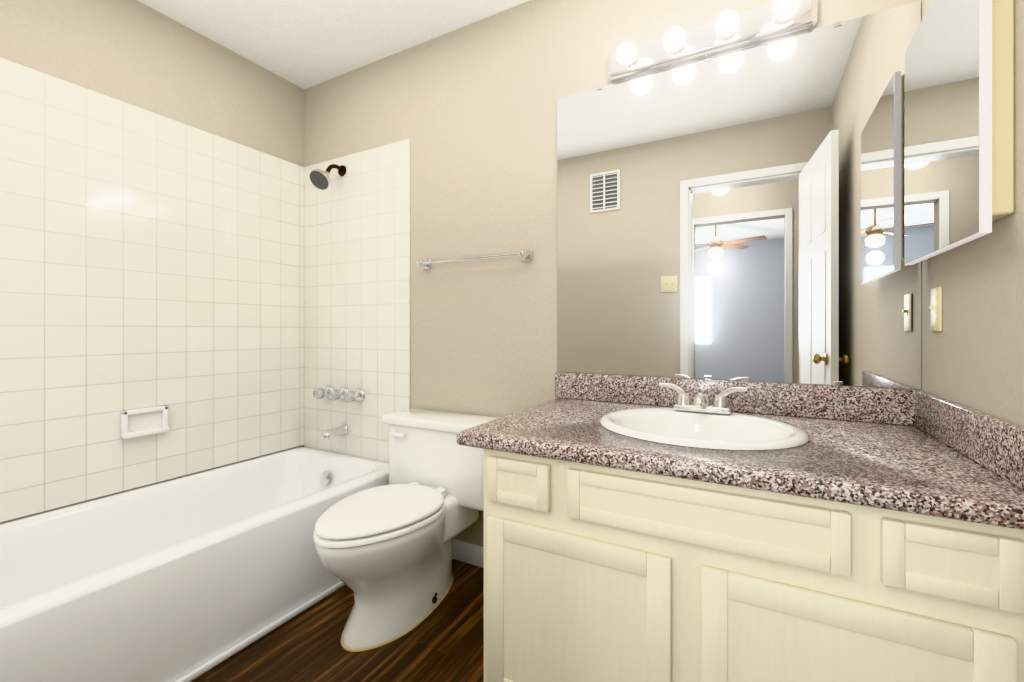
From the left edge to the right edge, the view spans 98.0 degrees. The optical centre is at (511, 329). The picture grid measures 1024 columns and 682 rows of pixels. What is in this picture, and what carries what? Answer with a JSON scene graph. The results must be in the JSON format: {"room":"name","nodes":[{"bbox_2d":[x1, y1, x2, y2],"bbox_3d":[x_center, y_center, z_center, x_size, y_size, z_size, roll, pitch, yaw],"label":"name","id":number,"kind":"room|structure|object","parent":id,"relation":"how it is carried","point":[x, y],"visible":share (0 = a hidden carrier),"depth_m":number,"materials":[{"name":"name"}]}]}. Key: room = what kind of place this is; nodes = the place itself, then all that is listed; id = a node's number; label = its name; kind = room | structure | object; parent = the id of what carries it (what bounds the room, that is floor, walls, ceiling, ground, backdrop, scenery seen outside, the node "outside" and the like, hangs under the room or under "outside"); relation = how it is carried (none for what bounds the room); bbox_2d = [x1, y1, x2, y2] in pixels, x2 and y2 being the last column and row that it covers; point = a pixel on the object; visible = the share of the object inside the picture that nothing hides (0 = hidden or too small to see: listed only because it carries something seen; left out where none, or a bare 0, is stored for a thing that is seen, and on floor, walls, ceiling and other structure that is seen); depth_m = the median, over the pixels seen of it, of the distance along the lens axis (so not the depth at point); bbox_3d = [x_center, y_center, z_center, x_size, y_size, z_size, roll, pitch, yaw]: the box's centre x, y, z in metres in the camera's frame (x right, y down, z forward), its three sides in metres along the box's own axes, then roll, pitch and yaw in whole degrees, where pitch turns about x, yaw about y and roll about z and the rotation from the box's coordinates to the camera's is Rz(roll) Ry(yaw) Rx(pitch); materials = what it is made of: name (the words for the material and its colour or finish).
{"room":"bathroom","nodes":[
{"label":"bathroom","id":0,"kind":"room"},
{"bbox_2d":[0,0,303,523],"bbox_3d":[-1.725,-0.170,1.840,0.120,2.500,1.860,0,0,29],"label":"wall","id":1,"kind":"structure","parent":0,"point":[137,53],"depth_m":1.98,"materials":[{"name":"beige paint"}]},
{"bbox_2d":[0,57,303,522],"bbox_3d":[-1.640,-0.141,1.862,0.008,1.638,1.740,0,0,29],"label":"tile","id":2,"kind":"structure","parent":1,"relation":"attached to","point":[149,258],"depth_m":1.90,"materials":[{"name":"white tile"}]},
{"bbox_2d":[120,405,169,438],"bbox_3d":[-1.581,0.395,1.921,0.040,0.115,0.165,0,0,29],"label":"soap dish","id":3,"kind":"object","parent":2,"relation":"attached to","point":[142,422],"visible":0.94,"depth_m":1.92,"materials":[{"name":"white ceramic"}]},
{"bbox_2d":[138,0,529,88],"bbox_3d":[-0.429,-1.445,1.202,3.005,0.050,1.980,0,0,29],"label":"ceiling","id":4,"kind":"structure","parent":0,"point":[304,44],"depth_m":2.08,"materials":[{"name":"white paint"}]},
{"bbox_2d":[191,559,483,681],"bbox_3d":[-0.429,1.105,1.202,3.005,0.050,1.980,0,0,29],"label":"floor","id":5,"kind":"structure","parent":0,"point":[443,641],"depth_m":1.50,"materials":[{"name":"wood"}]},
{"bbox_2d":[0,447,388,681],"bbox_3d":[-1.293,0.880,1.669,0.798,0.400,1.729,0,0,29],"label":"bathtub","id":6,"kind":"object","parent":5,"relation":"on","point":[174,580],"visible":0.85,"depth_m":1.56,"materials":[{"name":"white ceramic"}]},
{"bbox_2d":[175,581,345,681],"bbox_3d":[-0.932,1.068,1.476,0.020,0.024,1.720,0,0,29],"label":"baseboard","id":7,"kind":"structure","parent":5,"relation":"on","point":[220,658],"depth_m":1.54,"materials":[{"name":"white paint"}]},
{"bbox_2d":[313,408,496,651],"bbox_3d":[-0.428,0.733,1.742,0.556,0.695,0.749,0,0,29],"label":"toilet","id":8,"kind":"object","parent":5,"relation":"on","point":[384,553],"visible":0.96,"depth_m":1.64,"materials":[{"name":"white ceramic"}]},
{"bbox_2d":[456,372,1023,681],"bbox_3d":[0.520,0.627,1.264,1.154,0.905,0.718,0,0,29],"label":"bathroom vanity","id":9,"kind":"object","parent":5,"relation":"on","point":[649,529],"visible":1,"depth_m":0.97,"materials":[{"name":"beige paint"}]},
{"bbox_2d":[659,382,747,414],"bbox_3d":[0.591,0.220,1.398,0.263,0.088,0.155,0,0,29],"label":"faucet","id":10,"kind":"object","parent":9,"relation":"on","point":[701,405],"depth_m":1.42,"materials":[{"name":"silver metal"}]},
{"bbox_2d":[599,407,809,484],"bbox_3d":[0.531,0.343,1.288,0.548,0.158,0.492,0,0,29],"label":"sink","id":11,"kind":"object","parent":9,"relation":"in","point":[717,430],"depth_m":1.31,"materials":[{"name":"white ceramic"}]},
{"bbox_2d":[304,0,921,545],"bbox_3d":[0.016,-0.170,2.019,3.005,2.500,0.120,0,0,29],"label":"wall","id":12,"kind":"structure","parent":0,"point":[470,112],"depth_m":2.02,"materials":[{"name":"beige paint"}]},
{"bbox_2d":[304,139,409,462],"bbox_3d":[-0.867,0.060,2.427,0.807,2.040,0.008,0,0,29],"label":"tile","id":13,"kind":"structure","parent":12,"relation":"attached to","point":[356,275],"depth_m":2.40,"materials":[{"name":"white tile"}]},
{"bbox_2d":[309,164,345,189],"bbox_3d":[-0.975,-0.825,2.372,0.110,0.169,0.198,0,0,29],"label":"shower head","id":14,"kind":"object","parent":13,"relation":"attached to","point":[319,179],"visible":1,"depth_m":2.33},
{"bbox_2d":[313,385,364,440],"bbox_3d":[-0.958,0.449,2.389,0.316,0.273,0.147,0,0,29],"label":"tub faucet","id":15,"kind":"object","parent":13,"relation":"attached to","point":[342,393],"visible":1,"depth_m":2.38,"materials":[{"name":"silver metal"}]},
{"bbox_2d":[452,538,483,567],"bbox_3d":[-0.133,1.032,2.023,0.866,0.095,0.014,0,0,29],"label":"baseboard","id":16,"kind":"structure","parent":12,"relation":"attached to","point":[468,553],"depth_m":2.05,"materials":[{"name":"white paint"}]},
{"bbox_2d":[417,250,531,268],"bbox_3d":[-0.190,-0.320,2.022,0.594,0.044,0.070,0,0,29],"label":"towel rail","id":17,"kind":"object","parent":12,"relation":"attached to","point":[524,255],"visible":1,"depth_m":1.97,"materials":[{"name":"silver metal"}]},
{"bbox_2d":[608,0,817,80],"bbox_3d":[0.648,-1.020,1.529,0.675,0.110,0.133,0,0,29],"label":"sconce","id":18,"kind":"object","parent":12,"relation":"attached to","point":[726,30],"visible":1,"depth_m":1.52,"materials":[{"name":"silver metal"}]},
{"bbox_2d":[557,1,920,388],"bbox_3d":[0.693,-0.395,1.576,1.147,1.144,0.008,0,0,29],"label":"wall mirror","id":19,"kind":"object","parent":12,"relation":"attached to","point":[736,215],"visible":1,"depth_m":1.51,"materials":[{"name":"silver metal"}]},
{"bbox_2d":[922,0,1023,426],"bbox_3d":[0.808,-0.170,0.459,0.120,2.500,1.860,0,0,29],"label":"wall","id":20,"kind":"structure","parent":0,"point":[973,354],"depth_m":0.94,"materials":[{"name":"beige paint"}]},
{"bbox_2d":[929,286,941,331],"bbox_3d":[1.131,-0.055,1.194,0.016,0.118,0.072,0,0,29],"label":"light switch","id":21,"kind":"object","parent":20,"relation":"attached to","point":[935,307],"visible":1,"depth_m":1.18,"materials":[{"name":"beige plastic"}]},
{"bbox_2d":[904,0,1014,264],"bbox_3d":[1.032,-0.490,1.050,0.053,0.610,0.486,0,0,29],"label":"medicine cabinet mirror","id":22,"kind":"object","parent":20,"relation":"attached to","point":[959,122],"visible":1,"depth_m":0.94,"materials":[{"name":"beige mirror"}]}
]}

